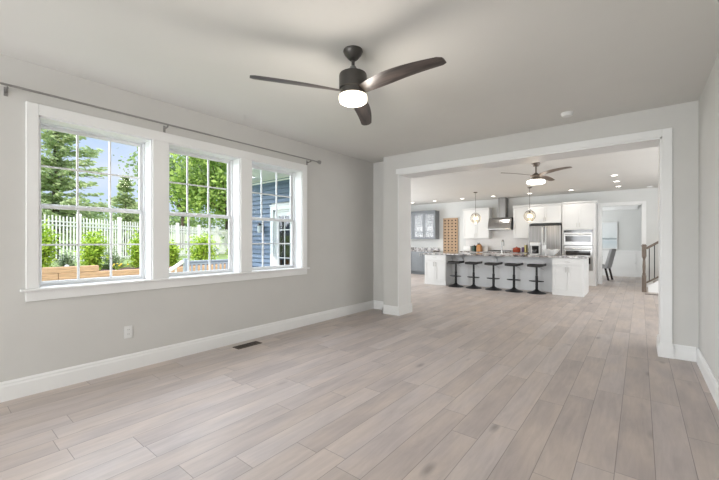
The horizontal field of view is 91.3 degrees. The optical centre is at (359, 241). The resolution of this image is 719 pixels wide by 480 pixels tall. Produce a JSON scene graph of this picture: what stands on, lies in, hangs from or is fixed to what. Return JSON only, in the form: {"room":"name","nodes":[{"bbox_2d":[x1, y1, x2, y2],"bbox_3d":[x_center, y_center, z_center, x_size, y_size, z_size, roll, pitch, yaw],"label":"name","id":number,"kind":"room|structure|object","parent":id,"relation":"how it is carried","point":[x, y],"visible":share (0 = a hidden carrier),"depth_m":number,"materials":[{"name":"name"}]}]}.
{"room":"empty living room","nodes":[
{"label":"empty living room","id":0,"kind":"room"},
{"bbox_2d":[0,54,372,381],"bbox_3d":[-3.073,-0.107,2.650,0.230,2.745,10.410,0,0,39],"label":"wall","id":1,"kind":"structure","parent":0,"point":[41,336],"depth_m":3.67,"materials":[{"name":"paint"}]},
{"bbox_2d":[39,116,151,287],"bbox_3d":[-2.508,-0.325,3.362,0.235,1.460,0.877,0,0,39],"label":"window","id":2,"kind":"structure","parent":1,"relation":"in","point":[144,145],"depth_m":3.49,"materials":[{"name":"white plastic"}]},
{"bbox_2d":[41,135,138,207],"bbox_3d":[-2.583,-0.671,3.422,0.018,0.668,0.781,0,0,39],"label":"grille","id":3,"kind":"object","parent":2,"relation":"attached to","point":[110,140],"depth_m":3.43,"materials":[{"name":"white plastic"}]},
{"bbox_2d":[42,210,139,278],"bbox_3d":[-2.559,0.029,3.403,0.018,0.643,0.781,0,0,39],"label":"grille","id":4,"kind":"object","parent":2,"relation":"attached to","point":[78,244],"depth_m":3.44,"materials":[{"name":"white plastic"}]},
{"bbox_2d":[124,325,132,338],"bbox_3d":[-2.274,0.890,3.459,0.009,0.120,0.074,0,0,39],"label":"wall outlet","id":5,"kind":"object","parent":1,"relation":"attached to","point":[128,330],"visible":1,"depth_m":3.46,"materials":[{"name":"white plastic"}]},
{"bbox_2d":[0,82,320,164],"bbox_3d":[-1.756,-1.200,4.024,0.116,0.091,3.620,0,0,39],"label":"curtain rod","id":6,"kind":"object","parent":1,"relation":"attached to","point":[1,83],"visible":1,"depth_m":3.38,"materials":[{"name":"grey metal"}]},
{"bbox_2d":[20,267,309,301],"bbox_3d":[-1.812,0.441,4.130,0.195,0.104,3.175,0,0,39],"label":"trim","id":7,"kind":"structure","parent":1,"relation":"attached to","point":[96,288],"depth_m":3.56,"materials":[{"name":"white paint"}]},
{"bbox_2d":[26,101,306,288],"bbox_3d":[-1.764,-0.372,4.091,0.020,1.555,3.105,0,0,39],"label":"trim","id":8,"kind":"structure","parent":1,"relation":"attached to","point":[160,140],"depth_m":3.66,"materials":[{"name":"white paint"}]},
{"bbox_2d":[0,300,373,402],"bbox_3d":[-2.976,1.188,2.573,0.018,0.155,10.410,0,0,39],"label":"baseboard","id":9,"kind":"structure","parent":1,"relation":"attached to","point":[38,383],"depth_m":3.60,"materials":[{"name":"white paint"}]},
{"bbox_2d":[169,143,239,276],"bbox_3d":[-1.866,-0.325,4.166,0.235,1.460,0.865,0,0,39],"label":"window","id":10,"kind":"structure","parent":1,"relation":"in","point":[233,163],"depth_m":4.41,"materials":[{"name":"white plastic"}]},
{"bbox_2d":[169,156,227,213],"bbox_3d":[-1.942,-0.671,4.227,0.018,0.668,0.769,0,0,39],"label":"grille","id":11,"kind":"object","parent":10,"relation":"attached to","point":[207,158],"depth_m":4.32,"materials":[{"name":"white plastic"}]},
{"bbox_2d":[169,216,228,271],"bbox_3d":[-1.917,0.029,4.207,0.018,0.643,0.769,0,0,39],"label":"grille","id":12,"kind":"object","parent":10,"relation":"attached to","point":[188,243],"depth_m":4.28,"materials":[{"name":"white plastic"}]},
{"bbox_2d":[252,160,301,270],"bbox_3d":[-1.221,-0.325,4.975,0.235,1.460,0.875,0,0,39],"label":"window","id":13,"kind":"structure","parent":1,"relation":"in","point":[295,197],"depth_m":5.25,"materials":[{"name":"white plastic"}]},
{"bbox_2d":[252,170,290,217],"bbox_3d":[-1.296,-0.671,5.036,0.018,0.668,0.779,0,0,39],"label":"grille","id":14,"kind":"object","parent":13,"relation":"attached to","point":[275,171],"depth_m":5.13,"materials":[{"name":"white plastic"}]},
{"bbox_2d":[252,221,291,266],"bbox_3d":[-1.272,0.029,5.016,0.018,0.643,0.779,0,0,39],"label":"grille","id":15,"kind":"object","parent":13,"relation":"attached to","point":[262,243],"depth_m":5.11,"materials":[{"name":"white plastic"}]},
{"bbox_2d":[272,162,382,300],"bbox_3d":[-1.182,-0.107,7.922,4.670,2.745,0.190,0,0,39],"label":"wall","id":16,"kind":"structure","parent":0,"point":[377,167],"depth_m":6.59,"materials":[{"name":"paint"}]},
{"bbox_2d":[257,223,261,232],"bbox_3d":[-2.486,-0.343,8.781,0.150,0.255,0.175,0,0,39],"label":"lantern","id":17,"kind":"object","parent":16,"relation":"attached to","point":[259,225],"visible":0.84,"depth_m":8.73,"materials":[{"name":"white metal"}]},
{"bbox_2d":[252,177,289,266],"bbox_3d":[-1.526,0.165,8.132,4.170,3.400,0.032,0,0,39],"label":"siding","id":18,"kind":"object","parent":16,"relation":"attached to","point":[283,187],"depth_m":8.80,"materials":[{"name":"blue"}]},
{"bbox_2d":[252,168,289,185],"bbox_3d":[-1.873,0.055,7.777,4.270,3.620,1.020,0,0,39],"label":"porch ceiling","id":19,"kind":"structure","parent":16,"relation":"attached to","point":[256,174],"depth_m":8.30,"materials":[{"name":"white paint"}]},
{"bbox_2d":[269,203,290,265],"bbox_3d":[-1.406,0.198,8.098,1.940,2.175,0.175,0,0,39],"label":"door","id":20,"kind":"structure","parent":16,"relation":"in","point":[283,210],"depth_m":8.49,"materials":[{"name":"white paint"}]},
{"bbox_2d":[279,216,290,264],"bbox_3d":[-1.707,0.225,8.354,0.610,1.680,0.021,0,0,39],"label":"grille","id":21,"kind":"object","parent":20,"relation":"attached to","point":[284,227],"depth_m":8.41,"materials":[{"name":"white paint"}]},
{"bbox_2d":[374,300,382,309],"bbox_3d":[0.418,1.188,6.512,0.374,0.155,0.018,0,0,39],"label":"baseboard","id":22,"kind":"structure","parent":16,"relation":"attached to","point":[377,304],"depth_m":6.55,"materials":[{"name":"white paint"}]},
{"bbox_2d":[0,274,718,479],"bbox_3d":[1.398,1.325,5.921,11.400,0.120,21.100,0,0,39],"label":"floor","id":23,"kind":"structure","parent":0,"point":[466,384],"depth_m":2.69,"materials":[{"name":"wood"}]},
{"bbox_2d":[233,341,261,348],"bbox_3d":[-1.364,1.262,4.287,0.130,0.006,0.330,0,0,39],"label":"floor vent","id":24,"kind":"object","parent":23,"relation":"in","point":[249,344],"visible":1,"depth_m":4.27,"materials":[{"name":"brown metal"}]},
{"bbox_2d":[237,342,258,347],"bbox_3d":[-1.364,1.261,4.287,0.090,0.003,0.290,0,0,39],"label":"grille","id":25,"kind":"object","parent":24,"relation":"attached to","point":[249,344],"depth_m":4.30,"materials":[{"name":"brown metal"}]},
{"bbox_2d":[411,251,432,274],"bbox_3d":[2.522,0.825,13.686,0.970,0.880,0.615,0,0,39],"label":"base cabinet","id":26,"kind":"object","parent":23,"relation":"on","point":[417,258],"visible":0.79,"depth_m":13.58,"materials":[{"name":"grey paint"}]},
{"bbox_2d":[425,254,451,285],"bbox_3d":[2.507,0.825,10.661,0.680,0.880,1.047,0,0,39],"label":"base cabinet","id":27,"kind":"object","parent":23,"relation":"on","point":[438,271],"visible":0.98,"depth_m":10.27,"materials":[{"name":"white paint"}]},
{"bbox_2d":[447,261,463,286],"bbox_3d":[2.710,0.900,9.889,0.420,0.729,0.420,0,0,39],"label":"bar stool","id":28,"kind":"object","parent":23,"relation":"on","point":[455,284],"visible":1,"depth_m":9.83,"materials":[{"name":"black metal"}]},
{"bbox_2d":[465,261,481,288],"bbox_3d":[3.109,0.900,9.571,0.420,0.729,0.420,0,0,39],"label":"bar stool","id":29,"kind":"object","parent":23,"relation":"on","point":[473,286],"visible":1,"depth_m":9.50,"materials":[{"name":"black metal"}]},
{"bbox_2d":[484,262,502,290],"bbox_3d":[3.523,0.900,9.240,0.420,0.729,0.420,0,0,39],"label":"bar stool","id":30,"kind":"object","parent":23,"relation":"on","point":[493,288],"visible":1,"depth_m":9.17,"materials":[{"name":"black metal"}]},
{"bbox_2d":[452,255,551,291],"bbox_3d":[3.897,0.825,9.684,2.710,0.880,0.840,0,0,39],"label":"kitchen island","id":31,"kind":"object","parent":23,"relation":"on","point":[524,274],"visible":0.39,"depth_m":9.47,"materials":[{"name":"grey paint"}]},
{"bbox_2d":[423,252,591,258],"bbox_3d":[3.838,0.365,9.635,4.140,0.040,1.070,0,0,39],"label":"island countertop","id":32,"kind":"structure","parent":31,"relation":"on","point":[433,253],"depth_m":9.20,"materials":[{"name":"stone"}]},
{"bbox_2d":[530,242,540,254],"bbox_3d":[4.549,0.185,9.100,0.200,0.320,0.280,0,0,39],"label":"coffee maker","id":33,"kind":"object","parent":32,"relation":"on","point":[535,246],"visible":0.99,"depth_m":9.05,"materials":[{"name":"white plastic"}]},
{"bbox_2d":[541,245,546,254],"bbox_3d":[4.724,0.185,8.998,0.140,0.320,0.140,0,0,39],"label":"paper towel holder","id":34,"kind":"object","parent":32,"relation":"on","point":[543,246],"visible":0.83,"depth_m":8.96,"materials":[{"name":"white paper"}]},
{"bbox_2d":[542,249,559,255],"bbox_3d":[4.737,0.268,8.694,0.402,0.155,0.402,0,0,39],"label":"serving bowl","id":35,"kind":"object","parent":32,"relation":"on","point":[549,252],"visible":0.99,"depth_m":8.60,"materials":[{"name":"white ceramic"}]},
{"bbox_2d":[505,263,522,292],"bbox_3d":[3.922,0.900,8.922,0.420,0.729,0.420,0,0,39],"label":"bar stool","id":36,"kind":"object","parent":23,"relation":"on","point":[513,289],"visible":1,"depth_m":8.86,"materials":[{"name":"black metal"}]},
{"bbox_2d":[527,264,545,294],"bbox_3d":[4.332,0.900,8.595,0.420,0.729,0.420,0,0,39],"label":"bar stool","id":37,"kind":"object","parent":23,"relation":"on","point":[536,291],"visible":1,"depth_m":8.54,"materials":[{"name":"black metal"}]},
{"bbox_2d":[529,224,561,254],"bbox_3d":[5.823,0.362,10.952,0.890,1.765,0.712,0,0,39],"label":"refrigerator","id":38,"kind":"object","parent":23,"relation":"on","point":[550,235],"visible":0.45,"depth_m":10.66,"materials":[{"name":"silver metal"}]},
{"bbox_2d":[552,258,588,296],"bbox_3d":[5.141,0.825,8.559,0.640,0.880,1.047,0,0,39],"label":"base cabinet","id":39,"kind":"object","parent":23,"relation":"on","point":[570,276],"visible":0.99,"depth_m":8.19,"materials":[{"name":"white paint"}]},
{"bbox_2d":[562,200,598,285],"bbox_3d":[6.557,0.050,10.441,0.865,2.430,0.655,0,0,39],"label":"tall cabinet","id":40,"kind":"object","parent":23,"relation":"on","point":[578,215],"visible":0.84,"depth_m":10.18,"materials":[{"name":"white paint"}]},
{"bbox_2d":[564,245,592,270],"bbox_3d":[6.500,0.477,10.410,0.715,0.715,0.578,0,0,39],"label":"wall oven","id":41,"kind":"object","parent":40,"relation":"in","point":[568,249],"visible":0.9,"depth_m":10.18,"materials":[{"name":"silver metal"}]},
{"bbox_2d":[564,230,592,244],"bbox_3d":[6.484,-0.110,10.390,0.715,0.440,0.528,0,0,39],"label":"microwave","id":42,"kind":"object","parent":40,"relation":"in","point":[571,237],"visible":0.99,"depth_m":10.21,"materials":[{"name":"silver metal"}]},
{"bbox_2d":[602,249,615,280],"bbox_3d":[8.102,0.758,11.685,0.490,1.026,0.611,0,0,-39],"label":"dining chair","id":43,"kind":"object","parent":23,"relation":"on","point":[610,258],"visible":0.86,"depth_m":11.44,"materials":[{"name":"grey fabric"}]},
{"bbox_2d":[648,281,657,292],"bbox_3d":[8.554,0.315,8.475,2.480,1.900,1.240,0,0,39],"label":"staircase","id":44,"kind":"structure","parent":23,"relation":"on","point":[653,287],"depth_m":8.70,"materials":[{"name":"white paint"}]},
{"bbox_2d":[641,241,657,291],"bbox_3d":[7.980,-0.042,8.128,2.291,2.614,0.116,0,0,39],"label":"stair railing","id":45,"kind":"object","parent":44,"relation":"on","point":[644,246],"visible":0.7,"depth_m":8.76,"materials":[{"name":"brown wood"}]},
{"bbox_3d":[4.113,0.825,12.417,0.940,0.880,0.615,0,0,39],"label":"base cabinet","id":46,"kind":"object","parent":23,"relation":"on","visible":0},
{"bbox_2d":[459,251,528,253],"bbox_3d":[4.610,0.365,12.037,2.230,0.040,0.588,0,0,39],"label":"countertop","id":47,"kind":"structure","parent":46,"relation":"on","point":[459,251],"depth_m":11.86,"materials":[{"name":"stone"}]},
{"bbox_2d":[463,246,471,250],"bbox_3d":[3.895,0.243,12.628,0.275,0.180,0.180,0,0,39],"label":"toaster","id":48,"kind":"object","parent":47,"relation":"on","point":[465,248],"visible":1,"depth_m":12.57,"materials":[{"name":"white plastic"}]},
{"bbox_2d":[476,243,481,250],"bbox_3d":[4.217,0.193,12.371,0.130,0.303,0.200,0,0,39],"label":"knife block","id":49,"kind":"object","parent":47,"relation":"on","point":[479,246],"visible":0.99,"depth_m":12.31,"materials":[{"name":"brown wood"}]},
{"bbox_2d":[487,250,512,251],"bbox_3d":[4.791,0.323,11.887,0.760,0.045,0.501,0,0,39],"label":"cooktop","id":50,"kind":"object","parent":47,"relation":"in","point":[488,250],"visible":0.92,"depth_m":11.76,"materials":[{"name":"silver metal"}]},
{"bbox_2d":[513,247,520,251],"bbox_3d":[5.152,0.255,11.523,0.302,0.180,0.234,0,0,39],"label":"stock pot","id":51,"kind":"object","parent":47,"relation":"on","point":[516,249],"visible":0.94,"depth_m":11.44,"materials":[{"name":"red ceramic"}]},
{"bbox_3d":[1.698,0.825,14.344,1.140,0.880,0.615,0,0,39],"label":"base cabinet","id":52,"kind":"object","parent":23,"relation":"on","visible":0},
{"bbox_2d":[411,247,439,251],"bbox_3d":[2.097,0.310,14.043,2.140,0.150,0.588,0,0,39],"label":"countertop","id":53,"kind":"structure","parent":52,"relation":"on","point":[419,249],"depth_m":13.78,"materials":[{"name":"stone"}]},
{"bbox_2d":[0,0,718,204],"bbox_3d":[1.437,-1.555,5.889,11.600,0.150,21.400,0,0,39],"label":"ceiling","id":54,"kind":"structure","parent":0,"point":[512,66],"depth_m":2.87,"materials":[{"name":"paint"}]},
{"bbox_2d":[250,45,446,124],"bbox_3d":[0.086,-1.272,2.624,1.194,0.417,1.352,0,0,39],"label":"ceiling fan","id":55,"kind":"object","parent":54,"relation":"hanging from","point":[354,84],"visible":1,"depth_m":2.62,"materials":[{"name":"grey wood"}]},
{"bbox_2d":[339,90,366,106],"bbox_3d":[-0.050,-1.097,2.724,0.220,0.067,0.220,0,0,39],"label":"diffuser","id":56,"kind":"object","parent":55,"relation":"attached to","point":[348,98],"depth_m":2.66,"materials":[{"name":"white glass"}]},
{"bbox_2d":[470,192,480,222],"bbox_3d":[3.482,-1.012,10.553,0.314,0.937,0.313,0,0,39],"label":"pendant lamp","id":57,"kind":"object","parent":54,"relation":"hanging from","point":[475,212],"visible":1,"depth_m":10.55,"materials":[{"name":"brown metal"}]},
{"bbox_2d":[523,187,535,221],"bbox_3d":[4.655,-1.012,9.617,0.314,0.937,0.313,0,0,39],"label":"pendant lamp","id":58,"kind":"object","parent":54,"relation":"hanging from","point":[529,209],"visible":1,"depth_m":9.60,"materials":[{"name":"silver metal"}]},
{"bbox_2d":[506,162,571,184],"bbox_3d":[3.434,-1.286,6.603,1.111,0.388,1.494,0,0,39],"label":"ceiling fan","id":59,"kind":"object","parent":54,"relation":"hanging from","point":[536,177],"visible":0.99,"depth_m":6.55,"materials":[{"name":"brown metal"}]},
{"bbox_2d":[561,111,573,117],"bbox_3d":[2.395,-1.460,4.051,0.132,0.040,0.132,0,0,39],"label":"smoke detector","id":60,"kind":"object","parent":54,"relation":"attached to","point":[566,114],"visible":1,"depth_m":4.02,"materials":[{"name":"white plastic"}]},
{"bbox_2d":[411,187,657,281],"bbox_3d":[5.854,-0.107,11.544,11.450,2.745,0.150,0,0,39],"label":"wall","id":61,"kind":"structure","parent":0,"point":[650,195],"depth_m":11.09,"materials":[{"name":"paint"}]},
{"bbox_2d":[411,212,412,238],"bbox_3d":[1.772,-0.642,14.438,1.140,1.095,0.375,0,0,39],"label":"upper cabinet","id":62,"kind":"object","parent":61,"relation":"attached to","point":[411,212],"visible":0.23,"depth_m":14.00,"materials":[{"name":"grey paint"}]},
{"bbox_2d":[413,210,438,238],"bbox_3d":[2.597,-0.642,13.780,0.970,1.095,0.375,0,0,39],"label":"upper cabinet","id":63,"kind":"object","parent":61,"relation":"attached to","point":[424,223],"visible":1,"depth_m":13.76,"materials":[{"name":"grey paint"}]},
{"bbox_2d":[443,218,457,252],"bbox_3d":[3.445,-0.120,13.311,0.580,1.530,0.050,0,0,39],"label":"wine rack","id":64,"kind":"object","parent":61,"relation":"attached to","point":[450,225],"visible":0.88,"depth_m":13.29,"materials":[{"name":"brown wood"}]},
{"bbox_2d":[463,207,491,238],"bbox_3d":[4.184,-0.642,12.513,0.930,1.075,0.375,0,0,39],"label":"upper cabinet","id":65,"kind":"object","parent":61,"relation":"attached to","point":[479,230],"visible":0.93,"depth_m":12.36,"materials":[{"name":"white paint"}]},
{"bbox_2d":[466,230,528,251],"bbox_3d":[4.790,-0.020,12.262,2.230,0.730,0.012,0,0,39],"label":"backsplash","id":66,"kind":"structure","parent":61,"relation":"attached to","point":[498,236],"depth_m":12.16,"materials":[{"name":"white tile"}]},
{"bbox_2d":[488,197,512,229],"bbox_3d":[4.810,-0.938,11.927,0.740,1.085,0.486,0,0,39],"label":"range hood","id":67,"kind":"object","parent":61,"relation":"attached to","point":[503,222],"visible":0.88,"depth_m":11.81,"materials":[{"name":"metal"}]},
{"bbox_2d":[513,205,532,237],"bbox_3d":[5.368,-0.642,11.569,0.520,1.075,0.375,0,0,39],"label":"upper cabinet","id":68,"kind":"object","parent":61,"relation":"attached to","point":[520,225],"visible":0.89,"depth_m":11.48,"materials":[{"name":"white paint"}]},
{"bbox_2d":[528,203,561,223],"bbox_3d":[5.857,-0.858,11.011,0.920,0.585,0.635,0,0,39],"label":"upper cabinet","id":69,"kind":"object","parent":61,"relation":"attached to","point":[545,213],"visible":0.91,"depth_m":10.76,"materials":[{"name":"white paint"}]},
{"bbox_2d":[598,201,645,283],"bbox_3d":[7.573,0.065,10.167,1.115,2.400,0.180,0,0,39],"label":"trim","id":70,"kind":"structure","parent":61,"relation":"attached to","point":[643,203],"depth_m":10.37,"materials":[{"name":"white paint"}]},
{"bbox_2d":[383,100,698,349],"bbox_3d":[3.138,-0.107,4.277,6.630,2.745,0.400,0,0,39],"label":"wall","id":71,"kind":"structure","parent":0,"point":[683,118],"depth_m":3.94,"materials":[{"name":"paint"}]},
{"bbox_2d":[382,303,411,315],"bbox_3d":[0.672,1.188,6.246,0.354,0.155,0.438,0,0,39],"label":"baseboard","id":72,"kind":"structure","parent":71,"relation":"attached to","point":[386,309],"depth_m":6.09,"materials":[{"name":"white paint"}]},
{"bbox_2d":[396,127,672,343],"bbox_3d":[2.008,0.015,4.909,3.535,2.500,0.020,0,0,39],"label":"trim","id":73,"kind":"structure","parent":71,"relation":"attached to","point":[666,134],"depth_m":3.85,"materials":[{"name":"white paint"}]},
{"bbox_2d":[656,334,673,358],"bbox_3d":[3.474,1.188,4.001,0.131,0.155,0.452,0,0,39],"label":"baseboard","id":74,"kind":"object","parent":71,"relation":"attached to","point":[665,350],"visible":1,"depth_m":3.83,"materials":[{"name":"white paint"}]},
{"bbox_2d":[674,344,695,361],"bbox_3d":[3.463,1.188,3.749,0.187,0.155,0.018,0,0,39],"label":"baseboard","id":75,"kind":"structure","parent":71,"relation":"attached to","point":[681,352],"depth_m":3.74,"materials":[{"name":"white paint"}]},
{"bbox_2d":[602,205,641,250],"bbox_3d":[9.769,-0.107,12.642,6.700,2.745,0.150,0,0,39],"label":"wall","id":76,"kind":"structure","parent":0,"point":[629,221],"depth_m":12.65,"materials":[{"name":"paint"}]},
{"bbox_2d":[602,222,617,248],"bbox_3d":[9.085,-0.225,13.068,0.820,0.980,0.035,0,0,39],"label":"window","id":77,"kind":"structure","parent":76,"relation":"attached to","point":[609,229],"depth_m":12.94,"materials":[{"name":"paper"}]},
{"bbox_2d":[602,205,637,210],"bbox_3d":[8.480,-1.312,13.473,3.450,0.335,0.160,0,0,39],"label":"trim","id":78,"kind":"structure","parent":76,"relation":"attached to","point":[631,206],"depth_m":12.75,"materials":[{"name":"white paint"}]},
{"bbox_2d":[602,250,641,276],"bbox_3d":[9.567,0.797,12.685,7.070,0.935,0.035,0,0,39],"label":"wainscoting","id":79,"kind":"structure","parent":76,"relation":"attached to","point":[623,265],"depth_m":12.67,"materials":[{"name":"white paint"}]},
{"bbox_2d":[699,52,718,382],"bbox_3d":[0.478,-0.107,-0.267,0.120,2.745,10.280,0,0,39],"label":"wall","id":80,"kind":"structure","parent":0,"point":[709,98],"depth_m":3.11,"materials":[{"name":"paint"}]},
{"bbox_2d":[696,347,718,409],"bbox_3d":[0.384,1.188,-0.274,0.018,0.155,10.150,0,0,39],"label":"baseboard","id":81,"kind":"structure","parent":80,"relation":"attached to","point":[713,385],"depth_m":3.04,"materials":[{"name":"white paint"}]},
{"label":"outside","id":82,"kind":"structure","parent":0,"visible":0},
{"bbox_3d":[-2.078,1.430,7.601,4.470,0.170,1.490,0,0,39],"label":"platform","id":83,"kind":"object","parent":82,"visible":0},
{"bbox_2d":[183,258,227,271],"bbox_3d":[-3.743,0.875,8.936,0.090,0.940,1.430,0,0,39],"label":"deck railing","id":84,"kind":"object","parent":83,"relation":"on","point":[218,261],"visible":0.31,"depth_m":8.74,"materials":[{"name":"white wood"}]},
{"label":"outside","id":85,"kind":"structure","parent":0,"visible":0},
{"bbox_2d":[46,233,227,268],"bbox_3d":[-28.865,0.015,42.226,70.900,2.100,110.000,0,0,39],"label":"ground","id":86,"kind":"structure","parent":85,"point":[220,256],"depth_m":19.20,"materials":[{"name":"green plant"}]},
{"bbox_2d":[42,197,109,230],"bbox_3d":[-29.759,-2.710,36.353,7.654,4.151,8.069,0,0,-14],"label":"leafy tree","id":87,"kind":"object","parent":86,"relation":"on","point":[88,201],"visible":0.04,"depth_m":36.46,"materials":[{"name":"green plant"}]},
{"bbox_2d":[41,129,131,258],"bbox_3d":[-14.990,-3.907,16.927,6.092,9.544,6.003,0,0,1],"label":"conifer","id":88,"kind":"object","parent":86,"relation":"on","point":[54,180],"visible":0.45,"depth_m":17.07,"materials":[{"name":"green plant"}]},
{"bbox_2d":[105,175,139,254],"bbox_3d":[-14.566,-1.640,21.817,2.692,5.009,2.798,0,0,-12],"label":"conifer","id":89,"kind":"object","parent":86,"relation":"on","point":[123,186],"visible":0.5,"depth_m":21.69,"materials":[{"name":"green plant"}]},
{"bbox_2d":[42,214,227,261],"bbox_3d":[-10.134,-0.110,18.323,0.216,2.069,20.569,0,0,11],"label":"picket fence","id":90,"kind":"object","parent":86,"relation":"on","point":[119,225],"visible":0.28,"depth_m":15.52,"materials":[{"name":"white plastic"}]},
{"bbox_2d":[99,199,173,232],"bbox_3d":[-28.329,-3.061,44.600,8.480,4.359,8.878,0,0,-22],"label":"leafy tree","id":91,"kind":"object","parent":86,"relation":"on","point":[119,214],"visible":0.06,"depth_m":42.80,"materials":[{"name":"green plant"}]},
{"bbox_2d":[113,147,224,248],"bbox_3d":[-14.608,-3.978,29.189,8.096,9.286,8.118,0,0,24],"label":"leafy tree","id":92,"kind":"object","parent":86,"relation":"on","point":[172,163],"visible":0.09,"depth_m":28.74,"materials":[{"name":"green plant"}]},
{"bbox_2d":[169,209,214,234],"bbox_3d":[-25.386,-3.246,50.873,8.686,4.765,8.577,0,0,25],"label":"leafy tree","id":93,"kind":"object","parent":86,"relation":"on","point":[178,219],"visible":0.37,"depth_m":50.79,"materials":[{"name":"green plant"}]},
{"bbox_2d":[169,153,227,238],"bbox_3d":[-9.515,-3.921,24.084,9.227,9.572,10.298,0,0,22],"label":"leafy tree","id":94,"kind":"object","parent":86,"relation":"on","point":[196,194],"visible":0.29,"depth_m":22.55,"materials":[{"name":"green plant"}]},
{"bbox_2d":[208,213,224,230],"bbox_3d":[-18.307,-3.408,53.955,9.256,5.122,9.685,0,0,-21],"label":"leafy tree","id":95,"kind":"object","parent":86,"relation":"on","point":[221,220],"visible":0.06,"depth_m":51.59,"materials":[{"name":"green plant"}]},
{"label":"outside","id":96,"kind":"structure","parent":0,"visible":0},
{"bbox_2d":[99,263,225,270],"bbox_3d":[-6.301,0.875,12.705,1.500,0.060,28.000,0,0,39],"label":"bed","id":97,"kind":"object","parent":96,"point":[124,268],"visible":0.09,"depth_m":11.47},
{"bbox_2d":[42,217,65,267],"bbox_3d":[-8.828,0.090,9.844,0.928,1.605,0.896,0,0,39],"label":"shrub","id":98,"kind":"object","parent":97,"relation":"on","point":[46,239],"visible":0.45,"depth_m":9.79,"materials":[{"name":"green plant"}]},
{"bbox_2d":[55,250,75,266],"bbox_3d":[-8.816,0.546,10.602,0.772,0.652,0.689,0,0,39],"label":"shrub","id":99,"kind":"object","parent":97,"relation":"on","point":[66,260],"visible":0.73,"depth_m":10.50,"materials":[{"name":"green plant"}]},
{"bbox_2d":[74,229,112,269],"bbox_3d":[-8.068,0.237,10.675,1.192,1.322,0.925,0,0,39],"label":"shrub","id":100,"kind":"object","parent":97,"relation":"on","point":[92,254],"visible":0.91,"depth_m":10.56,"materials":[{"name":"green plant"}]},
{"bbox_2d":[102,247,128,267],"bbox_3d":[-8.111,0.516,11.481,0.763,0.714,0.778,0,0,16],"label":"shrub","id":101,"kind":"object","parent":97,"relation":"on","point":[118,258],"visible":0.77,"depth_m":11.44,"materials":[{"name":"green plant"}]},
{"bbox_2d":[126,228,139,267],"bbox_3d":[-7.337,0.203,11.601,0.742,1.346,0.708,0,0,-11],"label":"shrub","id":102,"kind":"object","parent":97,"relation":"on","point":[135,258],"visible":0.71,"depth_m":11.53,"materials":[{"name":"green plant"}]},
{"bbox_2d":[169,239,181,265],"bbox_3d":[-6.656,0.406,12.439,0.636,0.996,0.703,0,0,39],"label":"shrub","id":103,"kind":"object","parent":97,"relation":"on","point":[174,254],"visible":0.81,"depth_m":12.39,"materials":[{"name":"green plant"}]},
{"bbox_2d":[181,231,220,259],"bbox_3d":[-5.947,0.223,13.349,1.252,1.336,1.560,0,0,39],"label":"shrub","id":104,"kind":"object","parent":97,"relation":"on","point":[200,252],"visible":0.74,"depth_m":13.25,"materials":[{"name":"green plant"}]},
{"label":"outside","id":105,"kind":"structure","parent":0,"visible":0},
{"label":"lawn","id":106,"kind":"structure","parent":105,"visible":0},
{"bbox_2d":[42,264,225,280],"bbox_3d":[-5.785,1.272,12.165,0.179,1.187,21.588,0,0,39],"label":"wall","id":107,"kind":"structure","parent":106,"relation":"on","point":[91,271],"depth_m":9.75,"materials":[{"name":"brown wood"}]},
{"bbox_2d":[169,260,183,272],"bbox_3d":[-4.534,1.159,7.945,0.090,1.413,1.104,0,0,39],"label":"stair handrail","id":108,"kind":"object","parent":106,"relation":"on","point":[181,262],"visible":0.16,"depth_m":8.21,"materials":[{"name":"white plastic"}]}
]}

